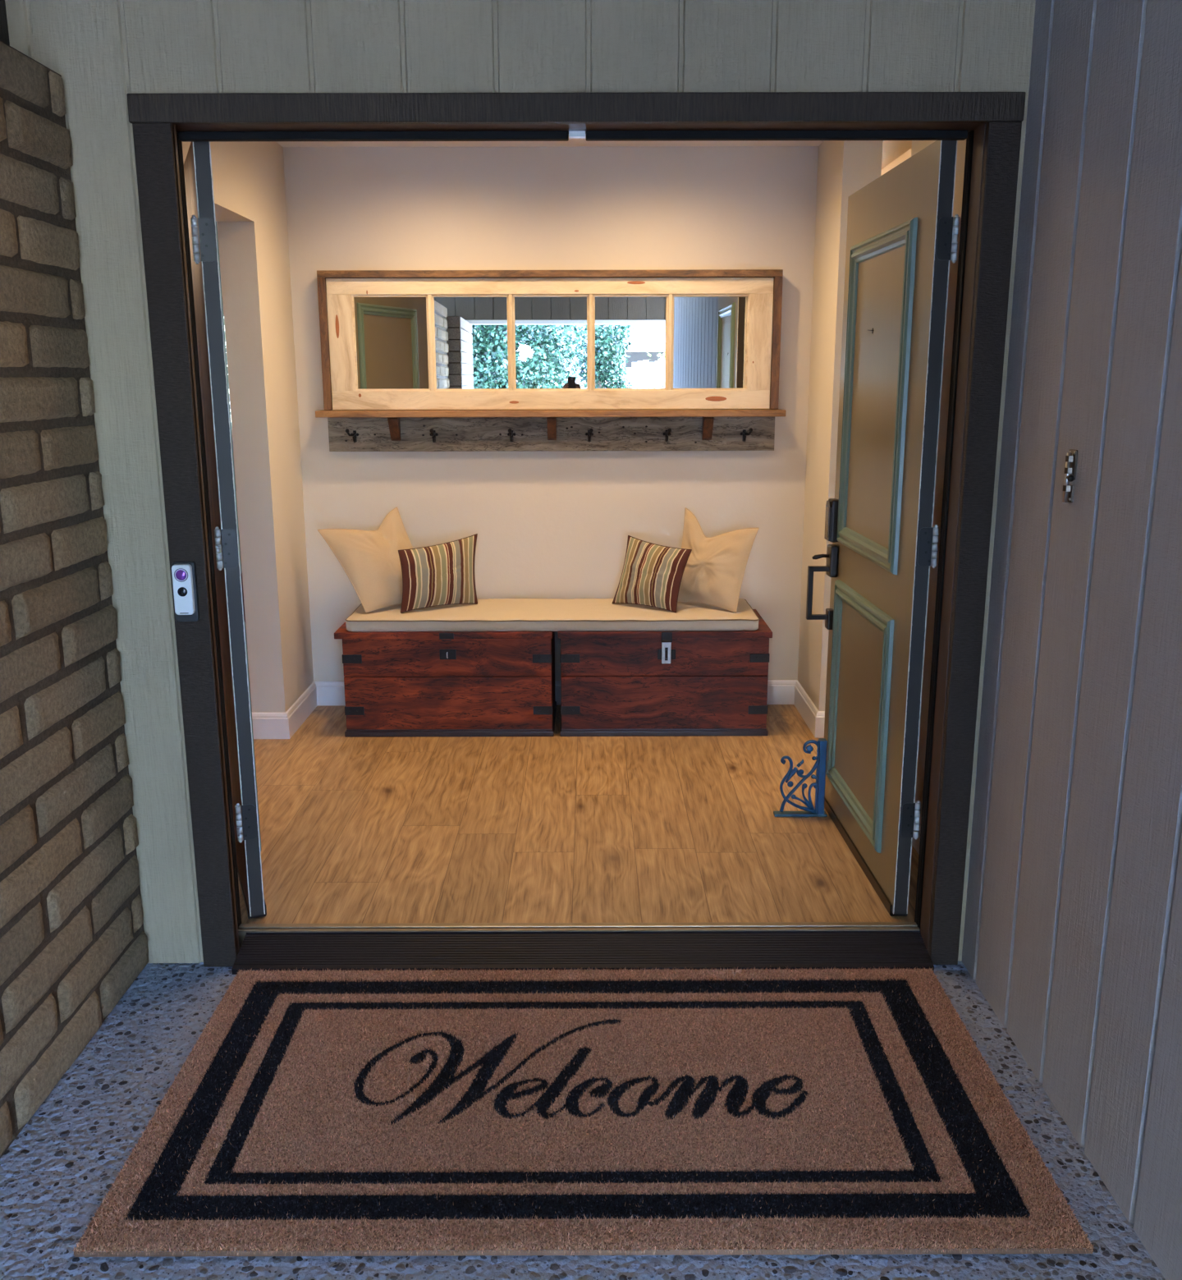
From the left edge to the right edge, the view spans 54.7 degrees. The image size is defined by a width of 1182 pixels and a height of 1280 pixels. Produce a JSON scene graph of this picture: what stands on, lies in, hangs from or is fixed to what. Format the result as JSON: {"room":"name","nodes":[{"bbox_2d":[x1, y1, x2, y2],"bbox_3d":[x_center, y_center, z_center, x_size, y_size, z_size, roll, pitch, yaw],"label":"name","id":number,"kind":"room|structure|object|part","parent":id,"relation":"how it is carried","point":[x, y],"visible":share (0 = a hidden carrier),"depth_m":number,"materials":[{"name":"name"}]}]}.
{"room":"front porch","nodes":[
{"label":"front porch","id":0,"kind":"room"},
{"bbox_2d":[0,40,148,1158],"bbox_3d":[-1.234,0.250,0.810,0.153,2.183,4.073,0,13,0],"label":"wall","id":1,"kind":"structure","parent":0,"point":[74,940],"depth_m":2.47,"materials":[{"name":"brown brick"}]},
{"bbox_2d":[0,0,313,712],"bbox_3d":[-1.338,-0.234,1.878,0.140,2.550,6.370,0,13,0],"label":"wall","id":2,"kind":"structure","parent":0,"point":[254,261],"depth_m":4.58,"materials":[{"name":"paint"}]},
{"bbox_2d":[252,681,317,738],"bbox_3d":[-1.341,0.302,5.004,0.168,0.112,0.514,0,13,0],"label":"baseboard","id":3,"kind":"structure","parent":2,"relation":"attached to","point":[265,725],"depth_m":4.76,"materials":[{"name":"white paint"}]},
{"bbox_2d":[4,0,1036,963],"bbox_3d":[-0.153,-0.423,2.805,2.274,2.600,0.113,0,13,0],"label":"wall","id":4,"kind":"structure","parent":0,"point":[103,52],"depth_m":2.55,"materials":[{"name":"paint"}]},
{"bbox_2d":[183,142,266,918],"bbox_3d":[-1.101,-0.304,3.364,0.076,2.021,0.928,-5,14,-22],"label":"door","id":5,"kind":"structure","parent":4,"relation":"in","point":[202,223],"depth_m":2.98,"materials":[{"name":"paint"}]},
{"bbox_3d":[-1.080,-0.689,3.301,0.018,0.922,0.645,-5,14,-21],"label":"panel moulding","id":6,"kind":"part","parent":5,"relation":"part of","materials":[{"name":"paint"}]},
{"bbox_3d":[-1.078,0.216,3.508,0.018,0.688,0.645,-5,14,-21],"label":"panel moulding","id":7,"kind":"part","parent":5,"relation":"part of","materials":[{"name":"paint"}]},
{"bbox_2d":[126,91,1026,967],"bbox_3d":[-0.030,-0.195,2.855,2.002,2.134,0.157,0,13,0],"label":"trim","id":8,"kind":"structure","parent":4,"relation":"attached to","point":[990,123],"depth_m":2.68,"materials":[{"name":"paint"}]},
{"bbox_3d":[-0.982,-0.149,2.796,0.087,2.073,0.022,0,13,0],"label":"casing","id":9,"kind":"part","parent":8,"relation":"part of","materials":[{"name":"paint"}]},
{"bbox_2d":[171,560,199,622],"bbox_3d":[-0.987,-0.116,2.777,0.054,0.148,0.041,-1,13,-4],"label":"video doorbell","id":10,"kind":"object","parent":8,"relation":"attached to","point":[183,572],"visible":1,"depth_m":2.76,"materials":[{"name":"white plastic"}]},
{"bbox_3d":[-0.032,-1.191,2.559,2.002,0.061,0.024,0,13,0],"label":"head casing","id":11,"kind":"part","parent":8,"relation":"part of","materials":[{"name":"paint"}]},
{"bbox_3d":[-0.033,-1.188,2.684,0.038,0.014,0.020,0,13,0],"label":"strike plate","id":12,"kind":"part","parent":8,"relation":"part of","materials":[{"name":"metal"}]},
{"bbox_3d":[0.931,-0.153,2.799,0.074,2.073,0.022,0,13,0],"label":"casing","id":13,"kind":"part","parent":8,"relation":"part of","materials":[{"name":"paint"}]},
{"bbox_2d":[231,922,934,974],"bbox_3d":[-0.034,0.823,3.061,1.857,0.056,0.176,0,13,0],"label":"threshold","id":14,"kind":"object","parent":4,"relation":"attached to","point":[696,945],"depth_m":3.06,"materials":[{"name":"brown metal"}]},
{"bbox_2d":[806,140,959,916],"bbox_3d":[0.834,-0.314,3.391,0.199,2.021,0.916,0,13,-1],"label":"door","id":15,"kind":"structure","parent":4,"relation":"in","point":[902,228],"depth_m":3.21,"materials":[{"name":"paint"}]},
{"bbox_3d":[0.770,-0.158,3.832,0.088,0.180,0.022,0,13,-1],"label":"pull handle","id":16,"kind":"part","parent":15,"relation":"part of","materials":[{"name":"brown metal"}]},
{"bbox_3d":[0.804,-0.264,3.808,0.026,0.104,0.064,0,13,-1],"label":"handle","id":17,"kind":"part","parent":15,"relation":"part of","materials":[{"name":"brown metal"}]},
{"bbox_3d":[0.818,0.207,3.531,0.018,0.688,0.645,0,13,-1],"label":"panel moulding","id":18,"kind":"part","parent":15,"relation":"part of","materials":[{"name":"paint"}]},
{"bbox_3d":[0.816,-0.698,3.324,0.018,0.922,0.645,0,13,-1],"label":"panel moulding","id":19,"kind":"part","parent":15,"relation":"part of","materials":[{"name":"paint"}]},
{"bbox_2d":[215,137,884,235],"bbox_3d":[-0.562,-2.179,5.196,7.500,0.060,5.295,0,13,0],"label":"ceiling","id":20,"kind":"structure","parent":0,"point":[572,142],"depth_m":4.67,"materials":[{"name":"paint"}]},
{"bbox_2d":[283,146,818,681],"bbox_3d":[-0.159,-0.885,5.050,2.540,2.400,0.100,0,13,0],"label":"wall","id":21,"kind":"structure","parent":0,"point":[548,525],"depth_m":4.91,"materials":[{"name":"paint"}]},
{"bbox_2d":[316,269,783,410],"bbox_3d":[-0.171,-1.273,4.864,1.944,0.571,0.081,0,13,0],"label":"wall mirror","id":22,"kind":"object","parent":21,"relation":"attached to","point":[690,338],"visible":1,"depth_m":4.86,"materials":[{"name":"brown wood"}]},
{"bbox_3d":[-1.127,-1.257,4.866,0.031,0.543,0.081,0,13,0],"label":"frame","id":23,"kind":"part","parent":22,"relation":"part of","materials":[{"name":"brown wood"}]},
{"bbox_3d":[-0.849,-1.262,4.860,0.311,0.389,0.003,0,13,-1],"label":"mirror pane","id":24,"kind":"part","parent":22,"relation":"part of","materials":[{"name":"clear glass"}]},
{"bbox_3d":[-0.509,-1.264,4.865,0.313,0.389,0.003,0,13,-1],"label":"mirror pane","id":25,"kind":"part","parent":22,"relation":"part of","materials":[{"name":"clear glass"}]},
{"bbox_3d":[-0.172,-1.490,4.816,1.876,0.066,0.050,0,13,0],"label":"sash rail","id":26,"kind":"part","parent":22,"relation":"part of","materials":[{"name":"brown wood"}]},
{"bbox_3d":[-0.171,-1.537,4.803,1.944,0.028,0.081,0,13,0],"label":"frame","id":27,"kind":"part","parent":22,"relation":"part of","materials":[{"name":"brown wood"}]},
{"bbox_3d":[-0.171,-1.034,4.920,1.876,0.080,0.050,0,13,0],"label":"sash rail","id":28,"kind":"part","parent":22,"relation":"part of","materials":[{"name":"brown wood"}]},
{"bbox_3d":[-0.169,-1.266,4.870,0.311,0.389,0.003,0,13,-1],"label":"mirror pane","id":29,"kind":"part","parent":22,"relation":"part of","materials":[{"name":"clear glass"}]},
{"bbox_3d":[0.168,-1.268,4.876,0.307,0.389,0.003,0,13,-1],"label":"mirror pane","id":30,"kind":"part","parent":22,"relation":"part of","materials":[{"name":"clear glass"}]},
{"bbox_3d":[0.508,-1.270,4.881,0.317,0.389,0.003,0,13,-1],"label":"mirror pane","id":31,"kind":"part","parent":22,"relation":"part of","materials":[{"name":"clear glass"}]},
{"bbox_3d":[0.785,-1.261,4.868,0.033,0.543,0.081,0,13,0],"label":"frame","id":32,"kind":"part","parent":22,"relation":"part of","materials":[{"name":"brown wood"}]},
{"bbox_2d":[315,409,786,451],"bbox_3d":[-0.172,-0.902,4.929,2.001,0.176,0.123,0,13,0],"label":"coat rack","id":33,"kind":"object","parent":21,"relation":"attached to","point":[400,430],"visible":1,"depth_m":4.96,"materials":[{"name":"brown wood"}]},
{"bbox_2d":[315,409,786,417],"bbox_3d":[-0.172,-0.974,4.912,2.001,0.028,0.121,0,13,0],"label":"shelf","id":34,"kind":"object","parent":33,"relation":"attached to","point":[400,413],"depth_m":4.85,"materials":[{"name":"brown wood"}]},
{"bbox_2d":[314,679,797,705],"bbox_3d":[-0.162,0.243,5.249,2.220,0.112,0.014,0,13,0],"label":"baseboard","id":35,"kind":"structure","parent":21,"relation":"attached to","point":[779,691],"depth_m":5.24,"materials":[{"name":"white paint"}]},
{"bbox_2d":[238,649,918,923],"bbox_3d":[-0.557,0.240,5.739,7.500,0.100,5.315,0,13,0],"label":"floor","id":36,"kind":"structure","parent":0,"point":[556,828],"depth_m":3.77,"materials":[{"name":"brown wood"}]},
{"bbox_2d":[334,620,556,737],"bbox_3d":[-0.606,0.137,4.959,0.896,0.450,0.490,0,13,0],"label":"storage chest","id":37,"kind":"object","parent":36,"relation":"on","point":[396,683],"visible":0.96,"depth_m":4.75,"materials":[{"name":"red wood"}]},
{"bbox_3d":[-0.607,-0.067,4.916,0.895,0.034,0.484,0,13,0],"label":"lid","id":38,"kind":"part","parent":37,"relation":"part of","materials":[{"name":"red wood"}]},
{"bbox_3d":[-0.592,0.060,4.720,0.068,0.043,0.006,0,13,0],"label":"lock plate","id":39,"kind":"part","parent":37,"relation":"part of","materials":[{"name":"black metal"}]},
{"bbox_2d":[345,598,759,632],"bbox_3d":[-0.159,-0.114,4.906,1.706,0.059,0.466,0,13,0],"label":"seat cushion","id":40,"kind":"object","parent":37,"relation":"on","point":[489,614],"visible":0.81,"depth_m":4.69,"materials":[{"name":"beige fabric"}]},
{"bbox_2d":[317,506,412,612],"bbox_3d":[-0.914,-0.356,4.928,0.435,0.406,0.260,-11,17,-40],"label":"throw pillow","id":41,"kind":"object","parent":40,"relation":"on","point":[370,559],"visible":0.73,"depth_m":4.85,"materials":[{"name":"beige fabric"}]},
{"bbox_2d":[398,533,477,613],"bbox_3d":[-0.648,-0.288,4.871,0.387,0.302,0.110,-7,15,-29],"label":"lumbar pillow","id":42,"kind":"object","parent":40,"relation":"on","point":[442,574],"visible":1,"depth_m":4.84,"materials":[{"name":"multicoloured fabric"}]},
{"bbox_2d":[611,535,692,612],"bbox_3d":[0.255,-0.286,4.875,0.345,0.292,0.131,8,15,32],"label":"throw pillow","id":43,"kind":"object","parent":40,"relation":"on","point":[652,574],"visible":1,"depth_m":4.83,"materials":[{"name":"multicoloured fabric"}]},
{"bbox_2d":[678,507,759,612],"bbox_3d":[0.511,-0.349,4.898,0.358,0.400,0.204,8,15,32],"label":"throw pillow","id":44,"kind":"object","parent":40,"relation":"on","point":[714,571],"visible":0.92,"depth_m":4.85,"materials":[{"name":"beige fabric"}]},
{"bbox_2d":[557,609,772,736],"bbox_3d":[0.304,0.134,4.958,0.881,0.452,0.495,0,13,0],"label":"storage chest","id":45,"kind":"object","parent":36,"relation":"on","point":[614,683],"visible":0.94,"depth_m":4.75,"materials":[{"name":"red wood"}]},
{"bbox_3d":[0.303,-0.069,4.917,0.881,0.034,0.484,0,13,0],"label":"lid","id":46,"kind":"part","parent":45,"relation":"part of","materials":[{"name":"red wood"}]},
{"bbox_3d":[0.312,0.060,4.722,0.076,0.042,0.006,0,13,0],"label":"lock plate","id":47,"kind":"part","parent":45,"relation":"part of","materials":[{"name":"black metal"}]},
{"bbox_2d":[773,738,827,816],"bbox_3d":[0.718,0.469,3.894,0.180,0.272,0.034,0,13,0],"label":"bracket","id":48,"kind":"object","parent":36,"relation":"on","point":[818,810],"visible":1,"depth_m":3.89,"materials":[{"name":"blue metal"}]},
{"bbox_3d":[0.718,0.597,3.923,0.180,0.010,0.034,0,13,0],"label":"foot plate","id":49,"kind":"part","parent":48,"relation":"part of","materials":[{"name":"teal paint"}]},
{"bbox_2d":[0,961,1165,1279],"bbox_3d":[-0.147,1.539,0.326,2.900,0.120,5.950,0,13,0],"label":"floor","id":50,"kind":"structure","parent":0,"point":[55,1174],"depth_m":2.16,"materials":[{"name":"grey concrete"}]},
{"bbox_2d":[72,965,1095,1257],"bbox_3d":[-0.013,0.970,2.498,1.825,0.020,1.002,0,13,0],"label":"doormat","id":51,"kind":"object","parent":50,"relation":"on","point":[673,1112],"visible":1,"depth_m":2.34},
{"bbox_2d":[798,140,883,711],"bbox_3d":[1.019,-0.821,4.759,0.145,2.400,0.500,0,13,0],"label":"wall","id":52,"kind":"structure","parent":0,"point":[845,167],"depth_m":4.65,"materials":[{"name":"paint"}]},
{"bbox_2d":[793,679,825,738],"bbox_3d":[1.021,0.296,5.007,0.173,0.112,0.514,0,13,0],"label":"baseboard","id":53,"kind":"structure","parent":52,"relation":"attached to","point":[814,719],"depth_m":4.90,"materials":[{"name":"white paint"}]},
{"bbox_2d":[880,140,912,175],"bbox_3d":[1.530,-2.099,5.216,0.715,0.115,2.530,0,13,0],"label":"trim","id":54,"kind":"structure","parent":52,"relation":"attached to","point":[895,153],"depth_m":4.47,"materials":[{"name":"beige paint"}]},
{"bbox_2d":[911,139,966,816],"bbox_3d":[1.114,-0.513,3.411,0.140,2.400,1.065,0,13,0],"label":"wall","id":55,"kind":"structure","parent":0,"point":[917,145],"depth_m":3.42,"materials":[{"name":"paint"}]},
{"bbox_2d":[962,0,1181,1279],"bbox_3d":[1.044,0.080,0.596,0.111,2.600,4.622,0,13,0],"label":"wall","id":56,"kind":"structure","parent":0,"point":[1073,929],"depth_m":2.23,"materials":[{"name":"grey paint"}]},
{"bbox_2d":[1062,449,1078,502],"bbox_3d":[0.978,-0.334,2.331,0.025,0.107,0.049,0,13,0],"label":"bolt","id":57,"kind":"object","parent":56,"relation":"attached to","point":[1071,458],"visible":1,"depth_m":2.33,"materials":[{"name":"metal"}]},
{"bbox_3d":[0.975,-0.332,2.339,0.009,0.101,0.010,0,13,0],"label":"bolt rod","id":58,"kind":"part","parent":57,"relation":"part of","materials":[{"name":"metal"}]},
{"bbox_3d":[0.974,-0.329,2.321,0.013,0.014,0.028,3,13,15],"label":"knob","id":59,"kind":"part","parent":57,"relation":"part of","materials":[{"name":"black metal"}]},
{"bbox_3d":[0.985,-0.336,2.338,0.009,0.106,0.034,0,13,0],"label":"plate","id":60,"kind":"part","parent":57,"relation":"part of","materials":[{"name":"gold metal"}]},
{"bbox_3d":[-2.610,-0.976,5.468,3.400,2.400,5.295,0,13,0],"label":"wall","id":61,"kind":"structure","parent":0,"visible":0},
{"bbox_2d":[222,301,232,431],"bbox_3d":[-2.666,-1.886,7.878,1.240,0.920,0.090,0,13,0],"label":"window","id":62,"kind":"structure","parent":61,"relation":"in","point":[222,301],"depth_m":7.90,"materials":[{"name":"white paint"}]},
{"bbox_3d":[-2.666,-1.851,7.903,1.020,0.760,0.004,0,13,0],"label":"pane","id":63,"kind":"part","parent":62,"relation":"part of","materials":[{"name":"clear glass"}]}
]}

